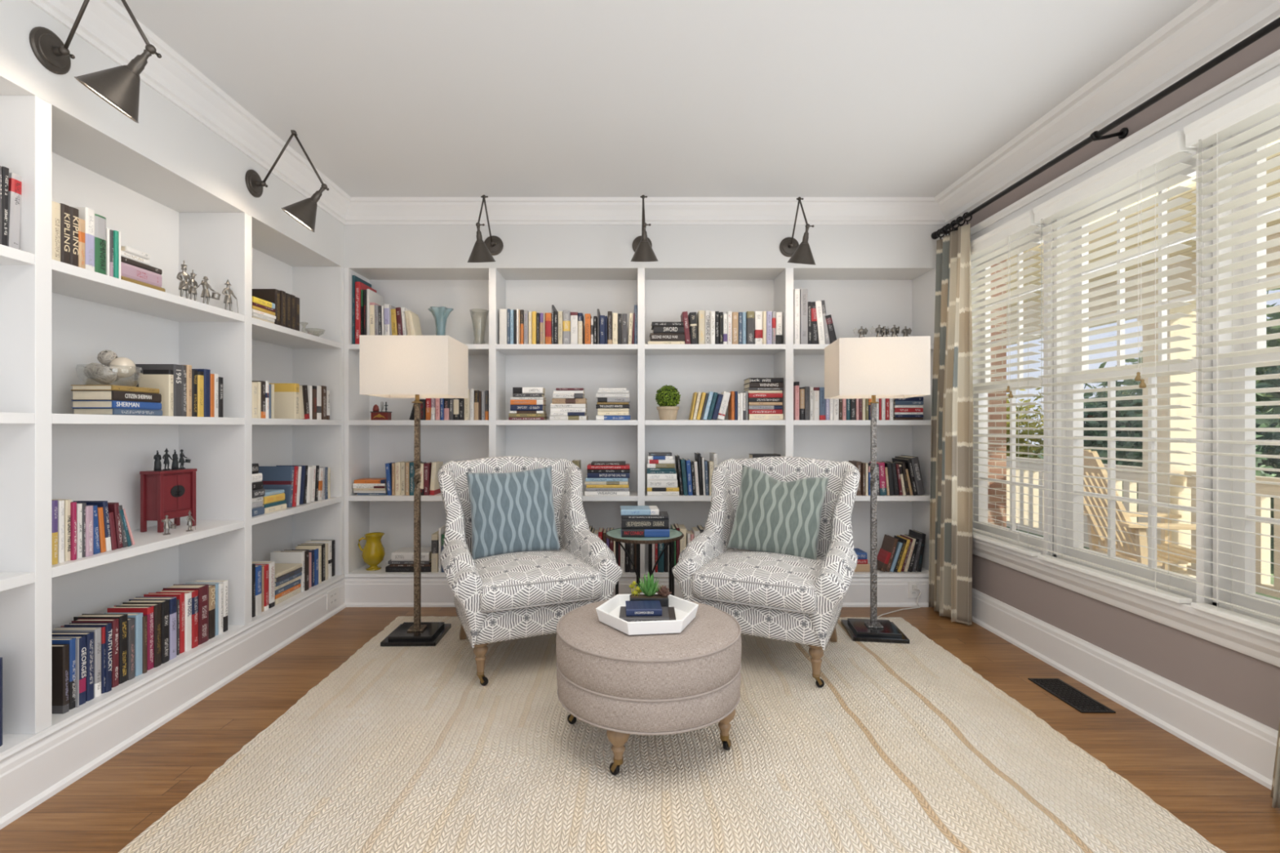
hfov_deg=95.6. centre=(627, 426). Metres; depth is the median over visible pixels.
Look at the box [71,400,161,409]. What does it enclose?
book
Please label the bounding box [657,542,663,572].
book
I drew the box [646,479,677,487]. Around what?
book
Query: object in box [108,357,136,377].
decorative ball
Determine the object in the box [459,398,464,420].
book
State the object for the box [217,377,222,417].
book
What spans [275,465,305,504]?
book
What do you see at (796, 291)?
book
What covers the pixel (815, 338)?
book
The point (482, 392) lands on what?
book
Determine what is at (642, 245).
lamp
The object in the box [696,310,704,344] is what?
book
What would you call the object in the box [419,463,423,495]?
book
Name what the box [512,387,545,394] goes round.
book
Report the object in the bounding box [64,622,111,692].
book
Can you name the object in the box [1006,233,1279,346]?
beam
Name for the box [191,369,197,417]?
book
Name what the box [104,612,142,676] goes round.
book
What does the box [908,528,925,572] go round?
book
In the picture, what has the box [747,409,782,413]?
book
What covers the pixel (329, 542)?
book
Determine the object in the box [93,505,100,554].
book
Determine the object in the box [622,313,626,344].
book
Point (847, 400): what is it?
book
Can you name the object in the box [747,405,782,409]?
book
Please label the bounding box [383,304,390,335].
book
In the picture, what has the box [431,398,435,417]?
book
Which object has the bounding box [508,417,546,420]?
book
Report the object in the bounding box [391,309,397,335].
book
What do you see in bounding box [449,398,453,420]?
book
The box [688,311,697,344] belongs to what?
book
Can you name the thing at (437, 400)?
book
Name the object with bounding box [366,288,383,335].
book
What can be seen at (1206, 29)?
trim
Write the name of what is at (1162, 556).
rocking chair
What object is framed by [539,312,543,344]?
book
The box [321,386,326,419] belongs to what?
book
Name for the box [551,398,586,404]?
book
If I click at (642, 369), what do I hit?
bookcase
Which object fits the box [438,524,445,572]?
book
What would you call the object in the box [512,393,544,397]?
book
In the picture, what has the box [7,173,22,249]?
book
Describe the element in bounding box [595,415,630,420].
book
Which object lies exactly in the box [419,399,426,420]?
book
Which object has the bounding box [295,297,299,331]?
book
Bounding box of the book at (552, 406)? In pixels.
[550,404,586,408]
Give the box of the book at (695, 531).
[691,526,699,537]
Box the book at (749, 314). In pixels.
[746,311,754,344]
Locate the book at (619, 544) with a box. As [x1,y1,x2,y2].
[618,543,620,567]
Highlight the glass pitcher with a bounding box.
[357,532,385,570]
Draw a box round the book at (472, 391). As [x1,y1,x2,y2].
[470,388,476,420]
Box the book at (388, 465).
[385,462,395,495]
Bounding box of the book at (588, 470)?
[586,466,630,472]
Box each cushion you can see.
[473,548,603,613]
[555,632,741,699]
[691,548,825,613]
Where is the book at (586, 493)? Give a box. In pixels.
[584,488,629,495]
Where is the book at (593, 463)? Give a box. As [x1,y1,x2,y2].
[591,461,625,465]
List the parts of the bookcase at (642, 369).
shelf, shelf, shelf, shelf, shelf, shelf, ledge moulding, shelf, shelf, shelf, shelf, shelf, shelf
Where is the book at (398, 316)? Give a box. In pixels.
[395,307,403,335]
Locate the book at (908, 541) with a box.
[897,534,910,572]
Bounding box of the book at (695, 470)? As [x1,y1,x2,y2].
[691,460,699,495]
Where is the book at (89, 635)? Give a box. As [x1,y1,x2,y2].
[51,631,93,701]
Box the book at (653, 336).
[649,333,684,341]
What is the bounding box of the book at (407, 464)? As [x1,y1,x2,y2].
[405,461,413,495]
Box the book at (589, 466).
[586,463,629,469]
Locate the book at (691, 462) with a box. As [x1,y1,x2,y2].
[690,460,695,495]
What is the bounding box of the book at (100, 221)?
[94,213,106,275]
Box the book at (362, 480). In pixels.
[354,478,386,483]
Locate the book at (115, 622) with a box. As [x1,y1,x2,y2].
[71,618,119,687]
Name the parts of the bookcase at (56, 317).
shelf, shelf, shelf, shelf, shelf, shelf, panel, ledge moulding, shelf, shelf, shelf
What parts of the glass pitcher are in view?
handle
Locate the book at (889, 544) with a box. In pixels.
[880,534,898,572]
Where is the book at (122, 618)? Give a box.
[73,613,127,684]
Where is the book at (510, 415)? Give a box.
[508,413,546,417]
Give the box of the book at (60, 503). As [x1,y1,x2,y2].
[57,500,64,563]
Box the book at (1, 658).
[0,657,2,746]
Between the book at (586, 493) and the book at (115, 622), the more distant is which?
the book at (586, 493)
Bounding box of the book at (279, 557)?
[270,551,304,591]
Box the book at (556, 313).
[554,311,558,344]
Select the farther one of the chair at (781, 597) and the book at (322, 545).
the book at (322, 545)
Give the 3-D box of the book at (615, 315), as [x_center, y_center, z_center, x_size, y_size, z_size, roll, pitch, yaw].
[-0.082,-0.660,3.985,0.034,0.214,0.139,0,0,0]
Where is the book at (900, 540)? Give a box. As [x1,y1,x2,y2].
[893,535,906,572]
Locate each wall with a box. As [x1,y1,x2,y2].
[0,0,343,267]
[343,225,949,573]
[950,26,1279,730]
[987,259,1006,527]
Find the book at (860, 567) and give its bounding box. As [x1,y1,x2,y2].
[853,563,870,572]
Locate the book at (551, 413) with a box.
[550,412,586,415]
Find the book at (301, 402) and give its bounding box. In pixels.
[299,385,304,418]
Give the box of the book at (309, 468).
[306,466,311,502]
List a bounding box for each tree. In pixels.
[1006,387,1043,458]
[1083,288,1279,518]
[1083,369,1279,497]
[1255,364,1279,433]
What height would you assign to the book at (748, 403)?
0.021 m
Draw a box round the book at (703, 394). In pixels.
[696,392,706,420]
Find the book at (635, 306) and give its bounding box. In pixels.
[634,305,637,344]
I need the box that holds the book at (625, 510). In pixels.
[620,505,658,515]
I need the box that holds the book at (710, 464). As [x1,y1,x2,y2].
[706,460,713,495]
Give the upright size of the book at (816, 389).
0.222 m
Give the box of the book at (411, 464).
[409,461,422,495]
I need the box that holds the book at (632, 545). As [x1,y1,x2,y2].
[630,543,634,572]
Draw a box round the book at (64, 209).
[59,203,70,264]
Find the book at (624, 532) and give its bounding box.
[621,528,669,537]
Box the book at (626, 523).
[621,515,668,528]
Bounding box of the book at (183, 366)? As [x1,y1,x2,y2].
[181,364,186,416]
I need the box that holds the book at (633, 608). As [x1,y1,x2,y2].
[625,600,662,616]
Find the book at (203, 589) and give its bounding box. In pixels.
[163,584,208,644]
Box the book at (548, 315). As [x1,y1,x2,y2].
[545,312,551,344]
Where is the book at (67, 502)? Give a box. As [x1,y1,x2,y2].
[51,499,71,561]
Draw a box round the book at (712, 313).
[710,311,715,344]
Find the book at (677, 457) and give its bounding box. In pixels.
[674,454,683,495]
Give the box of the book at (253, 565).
[252,564,255,617]
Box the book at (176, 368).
[134,364,181,416]
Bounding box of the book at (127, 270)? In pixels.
[120,262,161,287]
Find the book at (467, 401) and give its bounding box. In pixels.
[464,389,470,420]
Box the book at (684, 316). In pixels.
[680,311,690,344]
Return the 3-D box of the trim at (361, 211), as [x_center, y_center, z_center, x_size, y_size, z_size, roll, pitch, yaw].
[0.132,-1.425,3.839,4.056,0.150,0.090,0,0,0]
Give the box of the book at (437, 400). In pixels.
[435,398,439,420]
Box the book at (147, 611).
[106,605,153,670]
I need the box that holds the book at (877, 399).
[875,398,879,420]
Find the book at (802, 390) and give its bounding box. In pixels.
[799,386,804,420]
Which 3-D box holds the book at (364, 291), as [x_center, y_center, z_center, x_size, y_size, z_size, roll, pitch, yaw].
[-1.771,-0.738,4.037,0.018,0.370,0.249,0,0,0]
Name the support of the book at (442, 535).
on the bookcase at (642, 369)
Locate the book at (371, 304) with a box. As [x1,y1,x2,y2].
[369,302,381,335]
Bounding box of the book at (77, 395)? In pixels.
[71,390,161,402]
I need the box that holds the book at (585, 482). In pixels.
[584,481,627,484]
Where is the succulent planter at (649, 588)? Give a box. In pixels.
[628,571,671,606]
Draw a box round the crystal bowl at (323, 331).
[304,328,325,336]
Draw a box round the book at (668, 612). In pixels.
[618,606,675,622]
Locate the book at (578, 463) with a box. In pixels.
[572,459,581,470]
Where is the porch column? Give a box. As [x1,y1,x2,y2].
[1137,303,1195,577]
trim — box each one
[28,0,351,225]
[344,197,946,225]
[934,0,1279,223]
[970,48,1279,241]
[972,537,1279,666]
[1043,144,1212,604]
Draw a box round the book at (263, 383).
[252,381,265,417]
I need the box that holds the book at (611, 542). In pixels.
[609,527,613,552]
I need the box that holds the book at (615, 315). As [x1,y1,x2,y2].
[612,312,617,344]
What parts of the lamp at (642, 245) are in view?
wall plate, arm, arm, lamp shade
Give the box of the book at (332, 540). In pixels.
[311,539,334,576]
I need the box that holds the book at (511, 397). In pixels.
[510,396,546,400]
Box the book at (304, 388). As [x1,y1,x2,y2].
[302,385,309,419]
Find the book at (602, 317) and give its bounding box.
[600,315,604,344]
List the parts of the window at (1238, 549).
sash, sash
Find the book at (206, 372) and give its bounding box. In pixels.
[191,368,210,417]
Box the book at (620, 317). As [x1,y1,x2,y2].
[617,313,622,344]
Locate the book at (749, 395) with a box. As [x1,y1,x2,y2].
[747,393,782,397]
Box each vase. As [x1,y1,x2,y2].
[428,306,453,327]
[469,308,488,344]
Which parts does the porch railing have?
rail, rail, rail, rail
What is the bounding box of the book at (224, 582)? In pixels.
[191,580,227,631]
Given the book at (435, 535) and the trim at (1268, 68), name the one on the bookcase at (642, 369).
the book at (435, 535)
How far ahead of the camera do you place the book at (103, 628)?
2.14 m
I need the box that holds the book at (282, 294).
[280,290,285,327]
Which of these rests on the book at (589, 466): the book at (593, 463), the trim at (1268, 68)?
the book at (593, 463)
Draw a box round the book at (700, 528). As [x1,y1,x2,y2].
[697,524,703,533]
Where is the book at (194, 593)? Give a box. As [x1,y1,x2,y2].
[155,590,198,648]
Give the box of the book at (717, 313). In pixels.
[715,311,719,344]
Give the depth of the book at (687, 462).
3.92 m
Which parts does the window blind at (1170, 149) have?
rail, pull cord, ladder cord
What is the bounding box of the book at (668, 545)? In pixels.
[667,545,668,571]
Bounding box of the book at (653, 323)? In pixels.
[651,321,683,329]
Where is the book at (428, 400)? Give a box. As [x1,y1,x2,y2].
[426,398,431,420]
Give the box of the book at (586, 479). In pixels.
[585,476,627,481]
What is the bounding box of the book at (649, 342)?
[647,341,684,344]
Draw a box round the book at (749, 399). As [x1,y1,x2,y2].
[747,397,782,402]
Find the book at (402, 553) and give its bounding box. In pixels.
[391,547,431,560]
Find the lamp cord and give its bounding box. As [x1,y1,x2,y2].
[877,585,921,617]
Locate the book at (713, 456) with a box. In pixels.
[709,452,717,469]
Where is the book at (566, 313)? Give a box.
[563,310,570,344]
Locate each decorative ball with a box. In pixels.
[84,363,104,380]
[93,366,116,384]
[97,350,118,365]
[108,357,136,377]
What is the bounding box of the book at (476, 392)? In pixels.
[474,390,481,420]
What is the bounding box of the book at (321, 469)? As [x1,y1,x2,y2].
[317,467,323,500]
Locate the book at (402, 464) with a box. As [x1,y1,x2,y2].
[400,461,410,495]
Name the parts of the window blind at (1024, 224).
rail, pull cord, ladder cord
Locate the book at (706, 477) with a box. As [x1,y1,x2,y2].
[703,459,709,495]
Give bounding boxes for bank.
[369,401,391,420]
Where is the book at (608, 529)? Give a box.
[606,527,609,548]
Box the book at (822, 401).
[819,386,825,420]
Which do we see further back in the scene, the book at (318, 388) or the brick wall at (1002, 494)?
the brick wall at (1002, 494)
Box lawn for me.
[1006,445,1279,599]
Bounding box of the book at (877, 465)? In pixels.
[868,462,879,495]
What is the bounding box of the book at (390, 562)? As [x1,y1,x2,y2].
[387,559,431,564]
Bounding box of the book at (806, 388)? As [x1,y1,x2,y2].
[804,386,808,420]
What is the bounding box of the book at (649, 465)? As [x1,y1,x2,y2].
[646,462,675,467]
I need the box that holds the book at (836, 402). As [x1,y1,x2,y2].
[833,399,839,420]
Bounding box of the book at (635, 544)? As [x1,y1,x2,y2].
[634,543,636,572]
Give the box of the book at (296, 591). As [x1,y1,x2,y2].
[275,587,300,604]
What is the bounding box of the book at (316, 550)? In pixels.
[296,548,318,585]
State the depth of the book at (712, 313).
3.91 m
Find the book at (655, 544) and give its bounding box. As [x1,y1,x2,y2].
[654,543,657,572]
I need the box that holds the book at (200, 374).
[197,371,204,417]
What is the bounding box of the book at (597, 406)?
[595,404,629,408]
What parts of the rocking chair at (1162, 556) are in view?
crest rail, leg, post, post, rail, armrest, leg, seat, armrest, leg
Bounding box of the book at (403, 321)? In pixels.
[400,307,409,335]
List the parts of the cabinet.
leg, leg, door, lock plate, leg, lock plate, door, leg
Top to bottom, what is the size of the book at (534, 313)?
0.225 m
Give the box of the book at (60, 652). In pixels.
[51,644,69,713]
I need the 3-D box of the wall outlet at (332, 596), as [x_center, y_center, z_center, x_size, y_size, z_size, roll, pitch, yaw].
[-1.877,1.095,3.700,0.008,0.114,0.144,0,0,0]
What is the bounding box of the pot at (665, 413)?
[656,406,679,420]
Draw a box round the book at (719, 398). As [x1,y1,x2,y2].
[711,393,723,420]
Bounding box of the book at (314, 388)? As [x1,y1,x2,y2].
[312,386,316,419]
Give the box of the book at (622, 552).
[620,542,624,572]
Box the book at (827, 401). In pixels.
[825,399,829,420]
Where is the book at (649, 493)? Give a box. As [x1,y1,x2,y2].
[646,490,679,495]
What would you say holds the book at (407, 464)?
on the bookcase at (642, 369)
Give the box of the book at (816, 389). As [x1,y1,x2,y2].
[813,386,819,420]
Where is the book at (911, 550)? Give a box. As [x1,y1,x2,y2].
[903,534,915,572]
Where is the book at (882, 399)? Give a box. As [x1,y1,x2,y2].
[881,398,884,420]
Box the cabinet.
[139,468,196,532]
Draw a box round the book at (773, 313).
[771,311,775,344]
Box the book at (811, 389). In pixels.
[808,386,813,420]
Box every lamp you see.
[29,0,161,123]
[244,129,328,232]
[359,335,468,646]
[467,195,503,262]
[631,195,658,262]
[779,196,815,265]
[824,336,930,644]
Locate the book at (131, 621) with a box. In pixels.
[127,617,134,679]
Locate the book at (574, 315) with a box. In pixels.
[570,311,577,344]
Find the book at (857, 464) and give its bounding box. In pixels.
[848,460,861,495]
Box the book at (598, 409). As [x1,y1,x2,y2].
[597,408,628,411]
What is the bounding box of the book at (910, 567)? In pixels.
[904,533,919,572]
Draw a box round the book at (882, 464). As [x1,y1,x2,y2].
[869,461,886,495]
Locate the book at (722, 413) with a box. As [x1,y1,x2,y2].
[716,391,730,420]
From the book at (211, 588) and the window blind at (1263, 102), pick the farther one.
the book at (211, 588)
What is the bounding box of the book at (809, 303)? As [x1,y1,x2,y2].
[808,302,811,344]
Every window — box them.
[970,225,1043,555]
[1053,151,1196,602]
[1212,111,1279,625]
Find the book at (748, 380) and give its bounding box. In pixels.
[743,377,783,384]
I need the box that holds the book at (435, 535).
[431,530,438,572]
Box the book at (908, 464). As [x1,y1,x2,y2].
[892,457,917,495]
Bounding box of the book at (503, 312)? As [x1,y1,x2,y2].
[499,308,507,344]
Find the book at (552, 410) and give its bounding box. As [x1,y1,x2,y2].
[550,408,586,413]
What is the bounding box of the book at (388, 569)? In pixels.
[385,564,431,572]
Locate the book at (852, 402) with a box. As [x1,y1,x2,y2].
[849,399,855,420]
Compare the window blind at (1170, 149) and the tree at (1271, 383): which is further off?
the tree at (1271, 383)
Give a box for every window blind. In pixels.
[970,210,1043,555]
[1032,130,1196,603]
[1183,75,1279,635]
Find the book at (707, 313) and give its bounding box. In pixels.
[704,310,710,344]
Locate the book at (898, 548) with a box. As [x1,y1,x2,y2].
[889,541,902,572]
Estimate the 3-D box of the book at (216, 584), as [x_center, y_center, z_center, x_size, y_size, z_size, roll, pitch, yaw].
[-2.015,0.863,2.743,0.160,0.242,0.024,0,0,0]
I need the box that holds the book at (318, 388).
[316,386,321,419]
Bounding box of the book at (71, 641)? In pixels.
[51,637,76,709]
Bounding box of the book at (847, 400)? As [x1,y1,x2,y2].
[846,399,849,420]
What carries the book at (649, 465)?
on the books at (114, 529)
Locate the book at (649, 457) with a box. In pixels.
[647,455,672,459]
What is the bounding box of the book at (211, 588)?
[208,585,215,639]
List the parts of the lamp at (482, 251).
arm, lamp shade, arm, wall plate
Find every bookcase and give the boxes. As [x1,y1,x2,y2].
[0,95,345,762]
[344,267,936,577]
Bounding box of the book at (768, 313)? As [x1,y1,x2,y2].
[766,311,771,344]
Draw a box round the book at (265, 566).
[255,564,268,611]
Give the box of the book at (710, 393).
[702,391,713,420]
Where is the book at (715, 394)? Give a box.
[706,391,717,420]
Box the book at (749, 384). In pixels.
[743,382,783,389]
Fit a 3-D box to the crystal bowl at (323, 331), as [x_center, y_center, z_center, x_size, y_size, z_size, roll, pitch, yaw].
[-1.960,-0.580,3.644,0.116,0.056,0.113,0,0,0]
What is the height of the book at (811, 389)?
0.222 m
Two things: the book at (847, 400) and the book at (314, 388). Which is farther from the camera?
the book at (847, 400)
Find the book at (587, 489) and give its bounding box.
[586,488,628,491]
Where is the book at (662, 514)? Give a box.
[622,511,668,518]
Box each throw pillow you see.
[466,466,560,559]
[727,465,829,559]
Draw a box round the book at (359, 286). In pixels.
[355,281,376,344]
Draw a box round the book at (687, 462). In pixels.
[684,458,693,495]
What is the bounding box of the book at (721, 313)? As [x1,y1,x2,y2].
[719,311,723,344]
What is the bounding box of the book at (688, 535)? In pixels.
[686,528,690,545]
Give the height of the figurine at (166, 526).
0.084 m
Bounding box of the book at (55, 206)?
[51,200,60,261]
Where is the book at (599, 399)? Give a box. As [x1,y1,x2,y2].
[597,397,629,403]
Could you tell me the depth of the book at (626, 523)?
3.28 m
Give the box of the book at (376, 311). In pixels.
[374,305,378,335]
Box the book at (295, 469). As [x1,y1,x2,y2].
[292,466,298,506]
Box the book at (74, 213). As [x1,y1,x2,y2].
[70,206,79,266]
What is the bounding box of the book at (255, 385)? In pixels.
[252,382,257,417]
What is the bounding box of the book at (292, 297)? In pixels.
[290,294,295,329]
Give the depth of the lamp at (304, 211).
2.85 m
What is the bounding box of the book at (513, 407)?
[510,404,546,411]
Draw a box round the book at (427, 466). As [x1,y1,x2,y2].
[423,462,431,495]
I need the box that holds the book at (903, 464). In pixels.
[895,461,910,495]
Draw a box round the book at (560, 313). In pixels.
[558,311,563,344]
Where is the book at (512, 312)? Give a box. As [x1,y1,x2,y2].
[510,309,514,344]
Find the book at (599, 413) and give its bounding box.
[597,411,628,415]
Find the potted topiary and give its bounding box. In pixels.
[655,384,680,420]
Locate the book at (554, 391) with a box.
[553,390,584,394]
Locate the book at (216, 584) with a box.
[182,582,218,635]
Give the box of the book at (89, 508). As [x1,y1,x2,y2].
[85,505,93,556]
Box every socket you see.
[122,49,151,79]
[308,186,324,205]
[411,394,422,403]
[475,226,483,241]
[640,226,648,240]
[800,227,808,244]
[867,395,879,403]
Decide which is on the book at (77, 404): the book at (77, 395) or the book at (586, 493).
the book at (77, 395)
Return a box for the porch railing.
[1006,456,1279,598]
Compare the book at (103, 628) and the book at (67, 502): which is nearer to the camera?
the book at (67, 502)
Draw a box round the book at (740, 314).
[737,311,742,344]
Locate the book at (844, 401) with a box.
[842,399,846,420]
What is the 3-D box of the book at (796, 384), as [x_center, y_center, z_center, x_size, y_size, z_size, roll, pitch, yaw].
[1.148,-0.173,4.000,0.029,0.259,0.175,0,0,0]
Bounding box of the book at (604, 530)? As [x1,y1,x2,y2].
[603,528,606,544]
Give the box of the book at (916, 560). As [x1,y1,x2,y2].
[909,534,922,572]
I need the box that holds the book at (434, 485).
[429,461,443,495]
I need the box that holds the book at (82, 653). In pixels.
[51,635,86,705]
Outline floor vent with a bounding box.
[1027,678,1115,712]
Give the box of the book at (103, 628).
[60,626,105,693]
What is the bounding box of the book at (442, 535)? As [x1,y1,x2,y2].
[441,532,444,572]
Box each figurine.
[153,450,161,471]
[161,515,176,535]
[162,448,173,470]
[171,449,178,469]
[176,259,196,298]
[178,448,191,469]
[186,510,195,531]
[187,269,203,301]
[200,275,220,304]
[222,279,238,313]
[431,411,435,420]
[853,326,867,337]
[870,324,884,337]
[881,326,889,337]
[885,324,900,337]
[897,326,911,336]
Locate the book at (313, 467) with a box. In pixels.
[307,465,315,502]
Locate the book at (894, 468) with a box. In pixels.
[885,461,899,495]
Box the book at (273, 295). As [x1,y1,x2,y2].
[252,288,279,325]
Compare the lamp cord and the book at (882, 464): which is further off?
the book at (882, 464)
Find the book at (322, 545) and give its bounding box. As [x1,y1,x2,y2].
[297,543,324,581]
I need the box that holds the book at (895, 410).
[893,408,923,412]
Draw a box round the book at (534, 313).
[532,311,536,344]
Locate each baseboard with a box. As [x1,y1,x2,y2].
[0,577,346,829]
[344,577,931,607]
[972,587,1278,789]
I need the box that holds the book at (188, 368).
[185,364,191,416]
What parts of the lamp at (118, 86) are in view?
wall plate, arm, lamp shade, arm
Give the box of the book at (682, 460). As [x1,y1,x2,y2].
[680,457,688,495]
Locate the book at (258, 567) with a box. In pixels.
[255,564,261,616]
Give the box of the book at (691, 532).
[688,529,693,541]
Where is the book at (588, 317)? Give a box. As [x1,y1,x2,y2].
[584,313,591,344]
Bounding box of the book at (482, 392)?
[481,391,484,420]
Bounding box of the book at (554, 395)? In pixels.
[552,393,584,398]
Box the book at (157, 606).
[115,603,161,667]
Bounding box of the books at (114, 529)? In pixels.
[0,165,923,706]
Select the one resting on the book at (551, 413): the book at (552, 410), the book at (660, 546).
the book at (552, 410)
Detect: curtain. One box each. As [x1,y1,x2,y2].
[928,223,973,625]
[1271,720,1279,808]
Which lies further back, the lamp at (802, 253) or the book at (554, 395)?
the book at (554, 395)
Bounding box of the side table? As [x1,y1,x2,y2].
[604,528,684,595]
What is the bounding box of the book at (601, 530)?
[598,528,603,541]
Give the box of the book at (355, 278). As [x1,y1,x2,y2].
[352,275,371,344]
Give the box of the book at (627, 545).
[625,542,629,572]
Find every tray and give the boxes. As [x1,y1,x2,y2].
[595,592,698,635]
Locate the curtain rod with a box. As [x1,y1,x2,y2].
[931,17,1279,239]
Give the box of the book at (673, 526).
[671,524,675,566]
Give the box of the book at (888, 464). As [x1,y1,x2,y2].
[881,461,894,495]
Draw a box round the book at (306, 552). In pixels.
[280,550,308,591]
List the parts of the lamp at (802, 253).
wall plate, arm, lamp shade, arm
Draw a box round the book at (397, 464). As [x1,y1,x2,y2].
[395,461,405,495]
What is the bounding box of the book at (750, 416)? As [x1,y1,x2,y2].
[747,413,783,420]
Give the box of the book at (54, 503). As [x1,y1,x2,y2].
[51,500,57,564]
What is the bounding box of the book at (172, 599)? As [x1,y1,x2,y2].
[128,596,176,659]
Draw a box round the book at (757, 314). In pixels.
[754,311,762,344]
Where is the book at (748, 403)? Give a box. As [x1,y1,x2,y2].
[747,402,782,405]
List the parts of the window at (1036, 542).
sash, sash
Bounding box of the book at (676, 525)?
[674,523,679,564]
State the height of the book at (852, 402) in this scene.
0.205 m
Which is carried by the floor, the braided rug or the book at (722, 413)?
the braided rug
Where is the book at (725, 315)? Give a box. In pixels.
[723,313,727,344]
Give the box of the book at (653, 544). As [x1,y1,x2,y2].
[652,543,654,572]
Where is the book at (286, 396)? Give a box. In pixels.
[268,383,299,418]
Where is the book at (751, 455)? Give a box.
[749,453,780,457]
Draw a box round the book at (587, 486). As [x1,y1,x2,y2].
[586,482,628,488]
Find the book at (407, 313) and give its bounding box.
[404,311,417,335]
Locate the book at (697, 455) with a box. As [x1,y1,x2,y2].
[694,452,702,495]
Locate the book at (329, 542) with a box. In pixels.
[303,540,331,578]
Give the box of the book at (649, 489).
[646,486,679,491]
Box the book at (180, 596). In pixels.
[143,592,184,653]
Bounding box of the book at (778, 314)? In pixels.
[775,311,782,344]
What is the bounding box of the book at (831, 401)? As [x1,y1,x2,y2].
[829,399,833,420]
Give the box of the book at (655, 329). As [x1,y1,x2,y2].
[653,326,684,333]
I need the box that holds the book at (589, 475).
[586,472,629,478]
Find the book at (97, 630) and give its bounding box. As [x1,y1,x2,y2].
[51,626,101,697]
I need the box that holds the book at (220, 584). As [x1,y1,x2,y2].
[218,582,222,634]
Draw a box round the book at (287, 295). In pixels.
[285,293,290,328]
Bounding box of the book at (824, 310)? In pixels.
[820,300,830,344]
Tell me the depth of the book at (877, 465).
3.92 m
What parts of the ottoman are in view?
turned leg, panel, turned leg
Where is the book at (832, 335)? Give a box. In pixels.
[825,315,836,343]
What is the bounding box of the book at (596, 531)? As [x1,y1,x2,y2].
[593,529,599,536]
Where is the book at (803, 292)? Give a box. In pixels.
[800,288,808,344]
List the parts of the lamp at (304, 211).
wall plate, arm, lamp shade, arm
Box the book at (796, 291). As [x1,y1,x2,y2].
[793,288,799,344]
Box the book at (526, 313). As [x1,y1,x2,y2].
[524,310,528,344]
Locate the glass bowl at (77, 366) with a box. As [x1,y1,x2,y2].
[75,364,143,386]
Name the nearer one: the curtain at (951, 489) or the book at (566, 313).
the curtain at (951, 489)
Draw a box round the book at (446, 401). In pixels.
[444,398,449,420]
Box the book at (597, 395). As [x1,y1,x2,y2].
[595,393,629,398]
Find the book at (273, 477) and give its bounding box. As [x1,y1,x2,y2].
[258,466,294,506]
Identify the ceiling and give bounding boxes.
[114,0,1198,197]
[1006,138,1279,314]
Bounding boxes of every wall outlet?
[326,586,338,610]
[908,581,919,598]
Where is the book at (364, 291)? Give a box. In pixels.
[363,289,366,335]
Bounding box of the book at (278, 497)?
[262,493,284,504]
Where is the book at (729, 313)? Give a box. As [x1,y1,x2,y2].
[726,311,732,344]
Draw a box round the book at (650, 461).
[647,458,674,463]
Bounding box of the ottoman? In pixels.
[555,599,741,775]
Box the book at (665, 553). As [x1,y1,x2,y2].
[663,542,667,572]
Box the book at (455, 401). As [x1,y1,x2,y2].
[453,398,459,420]
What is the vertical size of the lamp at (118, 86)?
0.499 m
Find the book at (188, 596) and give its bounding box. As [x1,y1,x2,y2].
[184,591,191,651]
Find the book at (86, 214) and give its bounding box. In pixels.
[74,207,94,271]
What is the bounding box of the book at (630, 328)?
[627,312,633,344]
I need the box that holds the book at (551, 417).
[549,415,587,420]
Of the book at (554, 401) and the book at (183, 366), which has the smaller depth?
the book at (183, 366)
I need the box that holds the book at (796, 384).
[793,382,799,420]
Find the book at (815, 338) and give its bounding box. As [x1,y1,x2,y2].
[810,302,818,344]
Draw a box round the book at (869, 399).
[868,398,871,420]
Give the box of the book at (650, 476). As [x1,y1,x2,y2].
[646,473,676,479]
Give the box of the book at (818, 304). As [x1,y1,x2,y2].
[815,301,825,344]
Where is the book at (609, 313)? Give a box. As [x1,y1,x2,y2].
[607,311,612,344]
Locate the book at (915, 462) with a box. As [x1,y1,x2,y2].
[895,455,924,495]
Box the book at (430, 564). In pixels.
[389,562,431,566]
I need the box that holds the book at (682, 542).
[677,524,686,554]
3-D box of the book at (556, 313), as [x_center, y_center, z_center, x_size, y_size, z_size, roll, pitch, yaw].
[-0.483,-0.666,3.994,0.024,0.226,0.143,0,0,0]
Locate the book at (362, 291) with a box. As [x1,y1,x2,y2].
[360,289,363,335]
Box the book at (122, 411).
[71,408,162,416]
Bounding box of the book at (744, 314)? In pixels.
[742,311,746,344]
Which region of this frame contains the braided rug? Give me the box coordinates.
[118,616,1226,852]
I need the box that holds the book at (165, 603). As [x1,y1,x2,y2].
[122,600,169,663]
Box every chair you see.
[437,456,622,685]
[671,456,860,687]
[1083,448,1195,571]
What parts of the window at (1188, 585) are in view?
sash, sash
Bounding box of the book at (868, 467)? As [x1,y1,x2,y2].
[867,466,871,495]
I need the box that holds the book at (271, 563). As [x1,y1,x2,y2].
[252,560,275,608]
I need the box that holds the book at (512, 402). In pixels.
[510,400,546,405]
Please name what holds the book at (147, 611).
on the bookcase at (56, 317)
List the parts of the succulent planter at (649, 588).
pot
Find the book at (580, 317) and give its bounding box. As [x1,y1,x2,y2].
[577,312,583,344]
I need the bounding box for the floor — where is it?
[0,607,1279,852]
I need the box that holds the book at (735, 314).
[732,311,737,344]

